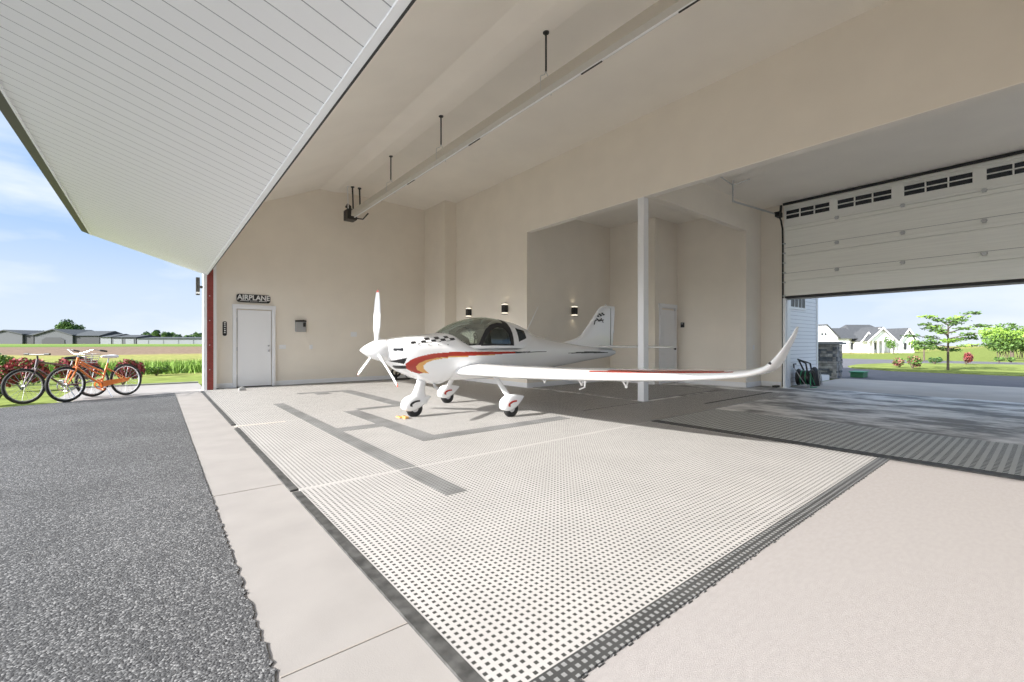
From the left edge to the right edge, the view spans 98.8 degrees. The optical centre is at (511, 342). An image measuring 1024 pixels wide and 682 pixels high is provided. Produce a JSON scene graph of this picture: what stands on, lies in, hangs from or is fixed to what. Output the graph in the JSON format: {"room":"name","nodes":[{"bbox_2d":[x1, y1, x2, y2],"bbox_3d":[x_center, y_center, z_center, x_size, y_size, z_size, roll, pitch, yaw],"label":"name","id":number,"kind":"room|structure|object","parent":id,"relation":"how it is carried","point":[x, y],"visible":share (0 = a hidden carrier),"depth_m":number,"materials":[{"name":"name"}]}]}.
{"room":"aircraft hangar","nodes":[
{"label":"aircraft hangar","id":0,"kind":"room"},
{"bbox_2d":[216,383,232,388],"bbox_3d":[-7.267,1.085,11.086,0.360,0.130,0.020,0,0,-39],"label":"baseboard","id":1,"kind":"structure","parent":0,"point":[223,385],"depth_m":11.08,"materials":[{"name":"white"}]},
{"bbox_2d":[216,189,424,384],"bbox_3d":[-4.681,-1.800,13.319,7.610,5.900,0.200,0,0,-39],"label":"wall","id":2,"kind":"structure","parent":0,"point":[320,268],"depth_m":12.62,"materials":[{"name":"paint"}]},
{"bbox_2d":[196,277,202,294],"bbox_3d":[-7.700,-1.395,10.811,0.140,0.430,0.104,0,0,-39],"label":"wall light","id":3,"kind":"object","parent":2,"relation":"attached to","point":[198,286],"visible":1,"depth_m":10.76,"materials":[{"name":"brown metal"}]},
{"bbox_2d":[202,273,206,389],"bbox_3d":[-7.584,-1.850,10.830,0.065,6.000,0.420,0,0,-39],"label":"trim","id":4,"kind":"structure","parent":2,"relation":"attached to","point":[204,276],"depth_m":10.68,"materials":[{"name":"white"}]},
{"bbox_2d":[207,270,212,389],"bbox_3d":[-7.440,-0.950,10.807,0.130,4.200,0.237,0,0,-39],"label":"door frame","id":5,"kind":"structure","parent":2,"relation":"attached to","point":[210,276],"depth_m":10.73,"materials":[{"name":"red metal"}]},
{"bbox_2d":[213,266,215,389],"bbox_3d":[-7.376,-1.000,10.883,0.065,4.300,0.200,0,0,-39],"label":"trim","id":6,"kind":"structure","parent":2,"relation":"attached to","point":[214,268],"depth_m":10.80,"materials":[{"name":"white"}]},
{"bbox_2d":[223,321,226,335],"bbox_3d":[-7.259,-0.365,11.092,0.090,0.370,0.022,0,0,-39],"label":"wall plaque","id":7,"kind":"object","parent":2,"relation":"attached to","point":[224,322],"visible":1,"depth_m":11.08,"materials":[{"name":"black"}]},
{"bbox_2d":[236,294,269,302],"bbox_3d":[-6.759,-1.160,11.491,0.770,0.210,0.029,0,0,-39],"label":"sign","id":8,"kind":"object","parent":2,"relation":"attached to","point":[250,298],"visible":1,"depth_m":11.47,"materials":[{"name":"black"}]},
{"bbox_2d":[232,304,275,387],"bbox_3d":[-6.719,0.080,11.466,0.990,2.140,0.118,0,0,-39],"label":"door","id":9,"kind":"structure","parent":2,"relation":"in","point":[251,328],"depth_m":11.46,"materials":[{"name":"white painted metal"}]},
{"bbox_2d":[295,320,306,331],"bbox_3d":[-5.861,-0.475,12.178,0.270,0.330,0.130,0,0,-39],"label":"wall control box","id":10,"kind":"object","parent":2,"relation":"attached to","point":[300,325],"visible":1,"depth_m":12.13,"materials":[{"name":"grey plastic"}]},
{"bbox_2d":[276,375,410,384],"bbox_3d":[-4.635,1.085,13.215,4.450,0.130,0.020,0,0,-39],"label":"baseboard","id":11,"kind":"structure","parent":2,"relation":"attached to","point":[325,380],"depth_m":12.77,"materials":[{"name":"white"}]},
{"bbox_2d":[351,332,356,336],"bbox_3d":[-4.735,-0.260,13.139,0.180,0.140,0.013,0,0,-39],"label":"wall outlet","id":12,"kind":"object","parent":2,"relation":"attached to","point":[353,334],"visible":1,"depth_m":13.14,"materials":[{"name":"white plastic"}]},
{"bbox_2d":[531,220,609,382],"bbox_3d":[1.737,-1.210,12.388,3.320,4.720,0.140,0,0,-39],"label":"wall","id":13,"kind":"structure","parent":0,"point":[570,261],"depth_m":12.18,"materials":[{"name":"paint"}]},
{"bbox_2d":[527,380,601,387],"bbox_3d":[1.679,1.085,12.237,3.320,0.130,0.020,0,0,-39],"label":"baseboard","id":14,"kind":"structure","parent":13,"relation":"attached to","point":[561,382],"depth_m":11.77,"materials":[{"name":"white"}]},
{"bbox_2d":[571,305,577,316],"bbox_3d":[1.732,-0.890,12.203,0.130,0.300,0.140,0,0,-39],"label":"wall sconce","id":15,"kind":"object","parent":13,"relation":"attached to","point":[574,309],"visible":1,"depth_m":12.16,"materials":[{"name":"brown metal"}]},
{"bbox_2d":[264,0,889,209],"bbox_3d":[0.056,-3.985,6.507,6.510,1.730,16.450,0,0,-39],"label":"ceiling","id":16,"kind":"structure","parent":0,"point":[461,61],"depth_m":7.21,"materials":[{"name":"paint"}]},
{"bbox_2d":[344,0,699,221],"bbox_3d":[-0.292,-3.981,7.397,0.588,0.942,13.870,0,0,-39],"label":"heater","id":17,"kind":"object","parent":16,"relation":"hanging from","point":[661,11],"visible":0.99,"depth_m":6.26,"materials":[{"name":"beige metal"}]},
{"bbox_2d":[610,217,657,384],"bbox_3d":[3.505,-1.210,12.730,0.140,4.720,1.550,0,0,-39],"label":"wall","id":18,"kind":"structure","parent":0,"point":[623,238],"depth_m":12.71,"materials":[{"name":"paint"}]},
{"bbox_2d":[618,381,654,384],"bbox_3d":[3.449,1.085,12.672,0.020,0.130,1.530,0,0,-39],"label":"baseboard","id":19,"kind":"structure","parent":18,"relation":"attached to","point":[649,382],"depth_m":12.50,"materials":[{"name":"white"}]},
{"bbox_2d":[577,199,700,227],"bbox_3d":[3.256,-3.530,11.384,4.420,0.120,3.330,0,0,-39],"label":"ceiling","id":20,"kind":"structure","parent":0,"point":[626,214],"depth_m":11.95,"materials":[{"name":"paint"}]},
{"bbox_2d":[658,218,676,383],"bbox_3d":[4.450,-1.210,12.588,1.150,4.720,0.140,0,0,-39],"label":"wall","id":21,"kind":"structure","parent":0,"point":[667,230],"depth_m":12.46,"materials":[{"name":"paint"}]},
{"bbox_2d":[658,303,676,383],"bbox_3d":[4.438,0.025,12.419,0.880,2.250,0.108,0,0,-39],"label":"door","id":22,"kind":"structure","parent":21,"relation":"attached to","point":[667,318],"depth_m":12.40,"materials":[{"name":"white"}]},
{"bbox_2d":[648,183,760,382],"bbox_3d":[4.658,-1.280,10.287,5.220,4.860,0.140,0,0,-39],"label":"wall","id":23,"kind":"structure","parent":0,"point":[701,200],"depth_m":11.34,"materials":[{"name":"paint"}]},
{"bbox_2d":[746,381,760,387],"bbox_3d":[6.380,1.085,11.576,0.920,0.130,0.020,0,0,-39],"label":"baseboard","id":24,"kind":"structure","parent":23,"relation":"attached to","point":[756,383],"depth_m":11.54,"materials":[{"name":"white"}]},
{"bbox_2d":[677,218,740,381],"bbox_3d":[5.438,-1.210,12.152,0.140,4.720,1.780,0,0,-39],"label":"wall","id":25,"kind":"structure","parent":0,"point":[708,252],"depth_m":12.10,"materials":[{"name":"paint"}]},
{"bbox_2d":[677,380,746,387],"bbox_3d":[5.426,1.085,12.040,0.020,0.130,1.940,0,0,-39],"label":"baseboard","id":26,"kind":"structure","parent":25,"relation":"attached to","point":[705,382],"depth_m":11.85,"materials":[{"name":"white"}]},
{"bbox_2d":[425,0,1023,382],"bbox_3d":[2.521,-1.775,8.469,0.710,5.850,16.400,0,0,-39],"label":"wall","id":27,"kind":"structure","parent":0,"point":[895,59],"depth_m":7.19,"materials":[{"name":"paint"}]},
{"bbox_2d":[466,307,471,316],"bbox_3d":[-1.295,-0.920,13.164,0.140,0.300,0.130,0,0,-39],"label":"wall sconce","id":28,"kind":"object","parent":27,"relation":"attached to","point":[468,309],"visible":1,"depth_m":13.10,"materials":[{"name":"brown metal"}]},
{"bbox_2d":[466,379,496,383],"bbox_3d":[-0.899,1.081,12.769,0.020,0.119,1.517,0,0,-39],"label":"baseboard","id":29,"kind":"structure","parent":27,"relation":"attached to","point":[492,381],"depth_m":12.62,"materials":[{"name":"white"}]},
{"bbox_2d":[501,303,507,314],"bbox_3d":[-0.189,-0.920,11.795,0.140,0.300,0.130,0,0,-39],"label":"wall sconce","id":30,"kind":"object","parent":27,"relation":"attached to","point":[504,307],"visible":1,"depth_m":11.74,"materials":[{"name":"brown metal"}]},
{"bbox_2d":[501,380,526,387],"bbox_3d":[0.049,1.079,11.597,0.020,0.121,1.044,0,0,-39],"label":"baseboard","id":31,"kind":"structure","parent":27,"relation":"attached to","point":[512,383],"depth_m":11.56,"materials":[{"name":"white"}]},
{"bbox_2d":[527,81,1023,232],"bbox_3d":[4.106,-2.842,6.710,0.156,0.015,11.670,0,0,-39],"label":"trim","id":32,"kind":"structure","parent":27,"relation":"attached to","point":[1020,85],"depth_m":6.24,"materials":[{"name":"paint"}]},
{"bbox_2d":[532,382,1023,681],"bbox_3d":[2.221,1.298,8.291,12.020,0.304,16.500,0,0,-39],"label":"floor","id":33,"kind":"structure","parent":0,"point":[915,572],"depth_m":2.07,"materials":[{"name":"concrete"}]},
{"bbox_2d":[175,392,459,681],"bbox_3d":[-2.520,1.301,4.103,0.620,0.298,15.950,0,0,-39],"label":"concrete walkway","id":34,"kind":"structure","parent":33,"relation":"attached to","point":[311,603],"depth_m":2.09,"materials":[{"name":"concrete"}]},
{"bbox_2d":[216,483,407,677],"bbox_3d":[-1.286,1.151,2.589,0.595,0.003,2.302,0,0,-39],"label":"expansion joint","id":35,"kind":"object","parent":34,"relation":"on","point":[405,623],"depth_m":1.66,"materials":[{"name":"beige concrete"}]},
{"bbox_2d":[200,378,889,681],"bbox_3d":[-1.373,1.142,7.821,6.100,0.016,12.410,0,0,-39],"label":"floor tiling","id":36,"kind":"structure","parent":33,"relation":"on","point":[538,543],"depth_m":3.09,"materials":[{"name":"beige tile"}]},
{"bbox_2d":[396,415,408,418],"bbox_3d":[-1.664,1.118,6.654,0.100,0.036,0.240,0,0,-39],"label":"chock","id":37,"kind":"object","parent":36,"relation":"on","point":[403,416],"visible":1,"depth_m":6.60,"materials":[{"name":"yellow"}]},
{"bbox_2d":[357,290,798,416],"bbox_3d":[-0.460,0.142,7.861,7.168,2.015,7.046,0,0,8],"label":"aircraft","id":38,"kind":"object","parent":36,"relation":"on","point":[502,349],"visible":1,"depth_m":6.76,"materials":[{"name":"white metal"}]},
{"bbox_2d":[395,379,788,420],"bbox_3d":[1.261,1.143,11.688,5.540,0.014,9.110,0,0,-39],"label":"floor tiling","id":39,"kind":"structure","parent":33,"relation":"on","point":[671,407],"depth_m":9.17,"materials":[{"name":"beige tile"}]},
{"bbox_2d":[391,369,409,379],"bbox_3d":[-3.460,0.941,13.599,0.578,0.392,0.140,0,0,-39],"label":"reel","id":40,"kind":"object","parent":39,"relation":"on","point":[392,370],"visible":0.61,"depth_m":13.49,"materials":[{"name":"black"}]},
{"bbox_2d":[638,197,647,401],"bbox_3d":[2.566,-0.840,8.595,0.180,3.980,0.160,0,0,-39],"label":"support post","id":41,"kind":"object","parent":33,"relation":"on","point":[642,202],"visible":1,"depth_m":8.53,"materials":[{"name":"white metal"}]},
{"bbox_2d":[652,409,1023,480],"bbox_3d":[4.562,1.143,4.783,1.890,0.013,5.700,0,0,-39],"label":"floor tiling","id":42,"kind":"structure","parent":33,"relation":"on","point":[1004,460],"depth_m":5.07,"materials":[{"name":"grey tile"}]},
{"bbox_2d":[791,298,815,385],"bbox_3d":[8.083,-1.850,12.349,2.260,6.000,0.200,0,0,-39],"label":"wall","id":43,"kind":"structure","parent":0,"point":[803,347],"depth_m":12.33,"materials":[{"name":"white wood"}]},
{"bbox_2d":[784,276,790,386],"bbox_3d":[7.193,-0.300,11.469,0.230,2.900,0.070,0,0,-39],"label":"trim","id":44,"kind":"structure","parent":43,"relation":"attached to","point":[788,302],"depth_m":11.43,"materials":[{"name":"white"}]},
{"bbox_2d":[791,299,805,310],"bbox_3d":[7.786,-1.390,11.961,1.190,0.960,0.030,0,0,-39],"label":"window","id":45,"kind":"structure","parent":43,"relation":"in","point":[799,304],"depth_m":12.00,"materials":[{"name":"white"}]},
{"bbox_2d":[816,298,817,368],"bbox_3d":[8.930,-1.850,13.034,0.120,6.000,0.240,0,0,-39],"label":"trim","id":46,"kind":"structure","parent":43,"relation":"attached to","point":[816,298],"depth_m":12.94,"materials":[{"name":"white"}]},
{"bbox_2d":[820,374,828,380],"bbox_3d":[9.222,1.070,13.644,1.100,0.160,0.780,0,0,-39],"label":"trim","id":47,"kind":"structure","parent":43,"relation":"attached to","point":[824,377],"depth_m":13.46,"materials":[{"name":"white"}]},
{"bbox_2d":[702,88,1023,208],"bbox_3d":[7.280,-3.685,7.044,5.220,0.150,8.200,0,0,-39],"label":"ceiling","id":48,"kind":"structure","parent":0,"point":[993,126],"depth_m":8.41,"materials":[{"name":"paint"}]},
{"bbox_2d":[720,177,785,387],"bbox_3d":[5.688,-1.230,10.204,3.581,4.760,0.328,0,0,-39],"label":"door track","id":49,"kind":"object","parent":48,"relation":"attached to","point":[779,214],"visible":0.98,"depth_m":11.28,"materials":[{"name":"black metal"}]},
{"bbox_2d":[761,153,1023,386],"bbox_3d":[9.293,-1.850,8.865,0.200,6.000,8.500,0,0,-39],"label":"wall","id":50,"kind":"structure","parent":0,"point":[771,231],"depth_m":11.67,"materials":[{"name":"paint"}]},
{"bbox_2d":[761,381,780,386],"bbox_3d":[6.887,1.085,11.665,0.020,0.130,0.480,0,0,-39],"label":"baseboard","id":51,"kind":"structure","parent":50,"relation":"attached to","point":[763,383],"depth_m":11.69,"materials":[{"name":"white"}]},
{"bbox_2d":[783,150,1023,299],"bbox_3d":[8.629,-2.358,9.454,0.292,2.477,4.950,0,0,-39],"label":"door","id":52,"kind":"structure","parent":50,"relation":"in","point":[963,227],"depth_m":9.40,"materials":[{"name":"white metal"}]},
{"bbox_3d":[-2.460,-3.315,4.441,0.140,3.070,16.400,0,0,-39],"label":"wall header","id":53,"kind":"structure","parent":0,"visible":0},
{"bbox_2d":[0,0,415,274],"bbox_3d":[-3.302,-2.101,3.857,2.235,0.885,16.150,0,0,-39],"label":"door","id":54,"kind":"structure","parent":53,"relation":"in","point":[162,128],"depth_m":3.52,"materials":[{"name":"white"}]},
{"label":"outside","id":55,"kind":"structure","parent":0,"visible":0},
{"bbox_2d":[193,332,201,336],"bbox_3d":[-170.306,-2.902,239.483,6.511,6.663,6.143,0,0,-39],"label":"tree","id":56,"kind":"object","parent":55,"point":[196,334],"visible":0.5,"depth_m":238.69,"materials":[{"name":"green plant"}]},
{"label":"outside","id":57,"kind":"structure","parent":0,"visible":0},
{"bbox_2d":[840,346,1023,362],"bbox_3d":[170.678,1.629,138.019,361.000,0.883,400.000,0,0,-39],"label":"lawn","id":58,"kind":"structure","parent":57,"point":[980,354],"depth_m":72.70,"materials":[{"name":"green plant"}]},
{"bbox_2d":[818,324,840,341],"bbox_3d":[56.110,-0.720,81.929,8.478,5.300,9.191,0,0,-39],"label":"house","id":59,"kind":"structure","parent":58,"relation":"on","point":[826,333],"depth_m":78.00,"materials":[{"name":"white"}]},
{"bbox_2d":[832,325,916,352],"bbox_3d":[75.443,-1.020,97.492,21.920,6.200,21.216,0,0,-39],"label":"house","id":60,"kind":"structure","parent":58,"relation":"on","point":[859,338],"depth_m":92.13,"materials":[{"name":"white"}]},
{"bbox_2d":[883,337,895,353],"bbox_3d":[69.193,0.370,80.326,2.487,3.160,1.882,0,0,-39],"label":"tree","id":61,"kind":"object","parent":58,"relation":"on","point":[889,344],"visible":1,"depth_m":79.94,"materials":[{"name":"green plant"}]},
{"bbox_2d":[978,323,1023,356],"bbox_3d":[59.281,-0.338,52.202,5.207,4.177,5.283,0,0,-39],"label":"tree","id":62,"kind":"object","parent":58,"relation":"on","point":[1016,327],"visible":0.24,"depth_m":52.34,"materials":[{"name":"green plant"}]},
{"bbox_2d":[983,328,1023,357],"bbox_3d":[42.255,0.014,35.978,6.547,2.480,2.407,0,0,-1],"label":"bush","id":63,"kind":"object","parent":58,"relation":"on","point":[1008,342],"visible":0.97,"depth_m":35.71,"materials":[{"name":"green plant"}]},
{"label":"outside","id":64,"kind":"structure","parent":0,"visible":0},
{"bbox_2d":[791,378,1023,402],"bbox_3d":[14.818,1.302,5.809,4.450,0.296,18.400,0,0,-39],"label":"concrete apron","id":65,"kind":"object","parent":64,"point":[977,392],"visible":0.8,"depth_m":10.90,"materials":[{"name":"grey concrete"}]},
{"bbox_2d":[793,363,807,387],"bbox_3d":[7.499,0.844,11.408,0.118,0.622,0.326,0,0,-39],"label":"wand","id":66,"kind":"object","parent":65,"relation":"on","point":[794,363],"visible":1,"depth_m":11.44,"materials":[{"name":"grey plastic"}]},
{"bbox_2d":[795,359,817,387],"bbox_3d":[7.784,0.780,11.535,0.663,0.740,0.451,0,0,-39],"label":"cart","id":67,"kind":"object","parent":65,"relation":"on","point":[807,376],"visible":0.98,"depth_m":11.44,"materials":[{"name":"black"}]},
{"bbox_2d":[812,367,821,385],"bbox_3d":[8.199,0.900,11.867,0.404,0.500,0.267,0,0,-39],"label":"fabric bag","id":68,"kind":"object","parent":67,"relation":"attached to","point":[818,381],"visible":0.71,"depth_m":11.73,"materials":[{"name":"black fabric"}]},
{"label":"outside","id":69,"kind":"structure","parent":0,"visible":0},
{"bbox_2d":[57,383,202,401],"bbox_3d":[-9.001,1.302,10.598,2.530,0.295,3.400,0,0,-39],"label":"concrete walk","id":70,"kind":"structure","parent":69,"point":[187,387],"depth_m":10.68,"materials":[{"name":"grey concrete"}]},
{"bbox_2d":[0,353,108,403],"bbox_3d":[-9.094,0.674,8.850,0.598,0.955,1.816,0,0,19],"label":"bicycle","id":71,"kind":"object","parent":70,"relation":"on","point":[35,369],"visible":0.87,"depth_m":8.55,"materials":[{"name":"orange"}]},
{"bbox_2d":[75,354,100,362],"bbox_3d":[-9.066,0.329,9.393,0.254,0.193,0.314,0,0,9],"label":"wire basket","id":72,"kind":"object","parent":71,"relation":"on","point":[80,357],"depth_m":9.29,"materials":[{"name":"white metal"}]},
{"bbox_2d":[45,349,141,401],"bbox_3d":[-8.608,0.637,9.132,0.698,1.030,1.738,0,0,28],"label":"bicycle","id":73,"kind":"object","parent":70,"relation":"on","point":[111,381],"visible":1,"depth_m":9.01,"materials":[{"name":"orange metal"}]},
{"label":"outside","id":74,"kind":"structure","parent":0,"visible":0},
{"bbox_2d":[0,393,275,681],"bbox_3d":[-26.345,1.312,-14.873,60.326,0.335,38.000,0,0,-39],"label":"asphalt driveway","id":75,"kind":"structure","parent":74,"point":[117,564],"depth_m":2.39,"materials":[{"name":"grey asphalt"}]},
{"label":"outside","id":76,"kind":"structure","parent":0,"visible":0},
{"bbox_2d":[0,344,201,407],"bbox_3d":[-284.833,0.787,44.497,413.000,0.845,412.600,0,0,-39],"label":"field","id":77,"kind":"structure","parent":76,"point":[139,352],"depth_m":36.83,"materials":[{"name":"green plant"}]},
{"bbox_2d":[0,353,16,369],"bbox_3d":[-14.366,0.694,12.128,1.227,0.985,0.651,0,0,-22],"label":"shrub","id":78,"kind":"object","parent":77,"relation":"on","point":[3,359],"visible":0.35,"depth_m":12.18,"materials":[{"name":"green plant"}]},
{"bbox_2d":[0,330,42,343],"bbox_3d":[-184.729,-2.220,167.000,19.774,5.300,20.027,0,0,-39],"label":"building","id":79,"kind":"structure","parent":77,"relation":"on","point":[6,336],"depth_m":160.00,"materials":[{"name":"grey metal"}]},
{"bbox_2d":[0,357,50,390],"bbox_3d":[-12.169,0.760,10.880,1.063,0.855,0.748,0,0,-39],"label":"shrub","id":80,"kind":"object","parent":77,"relation":"on","point":[13,365],"visible":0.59,"depth_m":10.82,"materials":[{"name":"red plant"}]},
{"bbox_2d":[24,332,38,343],"bbox_3d":[-176.971,-1.820,166.600,11.684,4.500,12.947,0,0,-39],"label":"building","id":81,"kind":"structure","parent":77,"relation":"on","point":[28,339],"depth_m":160.58,"materials":[{"name":"grey metal"}]},
{"bbox_2d":[32,329,92,343],"bbox_3d":[-167.089,-2.370,167.000,20.795,5.600,20.852,0,0,-39],"label":"building","id":82,"kind":"structure","parent":77,"relation":"on","point":[52,336],"depth_m":160.00,"materials":[{"name":"grey"}]},
{"bbox_2d":[54,319,85,329],"bbox_3d":[-204.898,-5.461,203.652,10.726,11.782,11.532,0,0,-39],"label":"tree","id":83,"kind":"object","parent":77,"relation":"on","point":[65,324],"visible":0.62,"depth_m":201.76,"materials":[{"name":"green plant"}]},
{"bbox_2d":[53,357,101,386],"bbox_3d":[-11.447,0.763,11.575,0.954,0.848,0.742,0,0,-39],"label":"shrub","id":84,"kind":"object","parent":77,"relation":"on","point":[61,361],"visible":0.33,"depth_m":11.49,"materials":[{"name":"red plant"}]},
{"bbox_2d":[74,331,121,343],"bbox_3d":[-155.698,-2.070,166.600,16.094,5.000,16.513,0,0,-39],"label":"building","id":85,"kind":"structure","parent":77,"relation":"on","point":[88,337],"depth_m":160.58,"materials":[{"name":"grey metal"}]},
{"bbox_2d":[100,334,128,343],"bbox_3d":[-148.637,-1.520,166.600,11.656,3.900,12.924,0,0,-39],"label":"building","id":86,"kind":"structure","parent":77,"relation":"on","point":[107,339],"depth_m":160.58,"materials":[{"name":"grey metal"}]},
{"bbox_2d":[45,358,201,377],"bbox_3d":[-16.489,0.920,16.514,8.825,0.540,4.474,0,0,-39],"label":"grass","id":87,"kind":"structure","parent":77,"relation":"on","point":[187,366],"depth_m":17.43,"materials":[{"name":"green plant"}]},
{"bbox_2d":[113,359,145,384],"bbox_3d":[-10.744,0.805,12.343,0.724,0.764,0.820,0,0,-39],"label":"shrub","id":88,"kind":"object","parent":77,"relation":"on","point":[141,368],"visible":0.68,"depth_m":12.22,"materials":[{"name":"red plant"}]},
{"bbox_2d":[70,381,197,390],"bbox_3d":[-10.156,1.235,11.946,2.630,0.230,0.150,0,0,-39],"label":"trim","id":89,"kind":"structure","parent":77,"relation":"on","point":[194,381],"depth_m":12.00,"materials":[{"name":"grey concrete"}]},
{"bbox_2d":[112,335,157,343],"bbox_3d":[-141.961,-1.320,166.600,15.496,3.500,16.029,0,0,-39],"label":"building","id":90,"kind":"structure","parent":77,"relation":"on","point":[124,339],"depth_m":160.58,"materials":[{"name":"grey metal"}]},
{"bbox_2d":[151,330,161,336],"bbox_3d":[-194.077,-3.527,240.038,5.675,7.914,6.044,0,0,-39],"label":"tree","id":91,"kind":"object","parent":77,"relation":"on","point":[155,332],"visible":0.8,"depth_m":239.01,"materials":[{"name":"green plant"}]},
{"bbox_2d":[144,365,171,375],"bbox_3d":[-12.919,0.988,15.980,0.887,0.403,0.586,0,0,-39],"label":"shrub","id":92,"kind":"object","parent":77,"relation":"on","point":[149,370],"visible":0.94,"depth_m":15.97,"materials":[{"name":"green plant"}]},
{"bbox_2d":[161,331,175,336],"bbox_3d":[-187.763,-3.036,239.831,6.577,6.933,5.245,0,0,-39],"label":"tree","id":93,"kind":"object","parent":77,"relation":"on","point":[164,334],"visible":0.86,"depth_m":239.19,"materials":[{"name":"green plant"}]},
{"bbox_2d":[137,337,201,343],"bbox_3d":[-123.468,-0.920,166.600,29.975,2.700,27.738,0,0,-39],"label":"building","id":94,"kind":"structure","parent":77,"relation":"on","point":[147,340],"depth_m":160.58,"materials":[{"name":"grey metal"}]},
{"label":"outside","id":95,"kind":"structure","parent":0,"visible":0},
{"bbox_2d":[848,363,1023,375],"bbox_3d":[25.569,1.230,15.854,14.300,0.240,20.500,0,0,-39],"label":"lawn","id":96,"kind":"structure","parent":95,"point":[955,368],"depth_m":19.11,"materials":[{"name":"green plant"}]},
{"bbox_2d":[892,358,905,367],"bbox_3d":[17.420,0.881,19.766,0.412,0.489,0.485,0,0,-39],"label":"shrub","id":97,"kind":"object","parent":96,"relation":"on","point":[897,361],"visible":1,"depth_m":19.70,"materials":[{"name":"pink plant"}]},
{"bbox_2d":[906,355,922,368],"bbox_3d":[17.391,0.822,18.956,0.434,0.608,0.787,0,0,15],"label":"shrub","id":98,"kind":"object","parent":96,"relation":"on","point":[915,361],"visible":1,"depth_m":18.84,"materials":[{"name":"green plant"}]},
{"bbox_2d":[928,357,942,363],"bbox_3d":[22.213,0.921,23.039,0.407,0.412,0.636,0,0,-39],"label":"shrub","id":99,"kind":"object","parent":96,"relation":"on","point":[938,359],"visible":0.98,"depth_m":22.96,"materials":[{"name":"green plant"}]},
{"bbox_2d":[900,311,1000,369],"bbox_3d":[17.870,-0.081,18.011,2.743,2.402,3.045,0,0,-39],"label":"young tree","id":100,"kind":"object","parent":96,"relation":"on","point":[956,320],"visible":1,"depth_m":17.91,"materials":[{"name":"green plant"}]},
{"bbox_2d":[962,352,973,364],"bbox_3d":[23.314,0.789,22.454,0.565,0.672,0.426,0,0,-39],"label":"shrub","id":101,"kind":"object","parent":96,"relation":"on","point":[967,357],"visible":1,"depth_m":22.39,"materials":[{"name":"pink plant"}]},
{"bbox_2d":[1007,356,1015,362],"bbox_3d":[28.420,0.944,24.987,0.456,0.367,0.361,0,0,-39],"label":"shrub","id":102,"kind":"object","parent":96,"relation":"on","point":[1010,359],"visible":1,"depth_m":24.92,"materials":[{"name":"green plant"}]},
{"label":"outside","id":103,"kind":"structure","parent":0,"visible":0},
{"bbox_2d":[839,358,1023,387],"bbox_3d":[24.812,1.162,14.920,22.650,0.001,52.000,0,0,-39],"label":"street","id":104,"kind":"structure","parent":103,"point":[944,378],"depth_m":15.23,"materials":[{"name":"grey asphalt"}]},
{"bbox_2d":[849,371,868,377],"bbox_3d":[11.760,1.060,14.879,0.660,0.200,0.410,0,0,-39],"label":"planter","id":105,"kind":"object","parent":104,"relation":"on","point":[856,374],"visible":1,"depth_m":14.71,"materials":[{"name":"green plastic"}]},
{"bbox_2d":[908,338,938,360],"bbox_3d":[25.852,0.371,27.581,1.326,1.498,1.433,0,0,-39],"label":"tree","id":106,"kind":"object","parent":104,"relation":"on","point":[931,339],"visible":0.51,"depth_m":27.49,"materials":[{"name":"green plant"}]},
{"bbox_2d":[993,357,1005,362],"bbox_3d":[27.727,0.951,24.970,0.308,0.352,0.509,0,0,-4],"label":"shrub","id":107,"kind":"object","parent":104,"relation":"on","point":[998,359],"visible":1,"depth_m":24.96,"materials":[{"name":"green plant"}]},
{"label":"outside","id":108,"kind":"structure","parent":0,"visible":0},
{"label":"verge","id":109,"kind":"object","parent":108,"visible":0},
{"bbox_2d":[818,342,846,378],"bbox_3d":[10.484,0.552,14.548,0.800,1.195,0.800,0,0,-39],"label":"stone pillar","id":110,"kind":"structure","parent":109,"relation":"on","point":[829,361],"depth_m":14.31,"materials":[{"name":"grey stone"}]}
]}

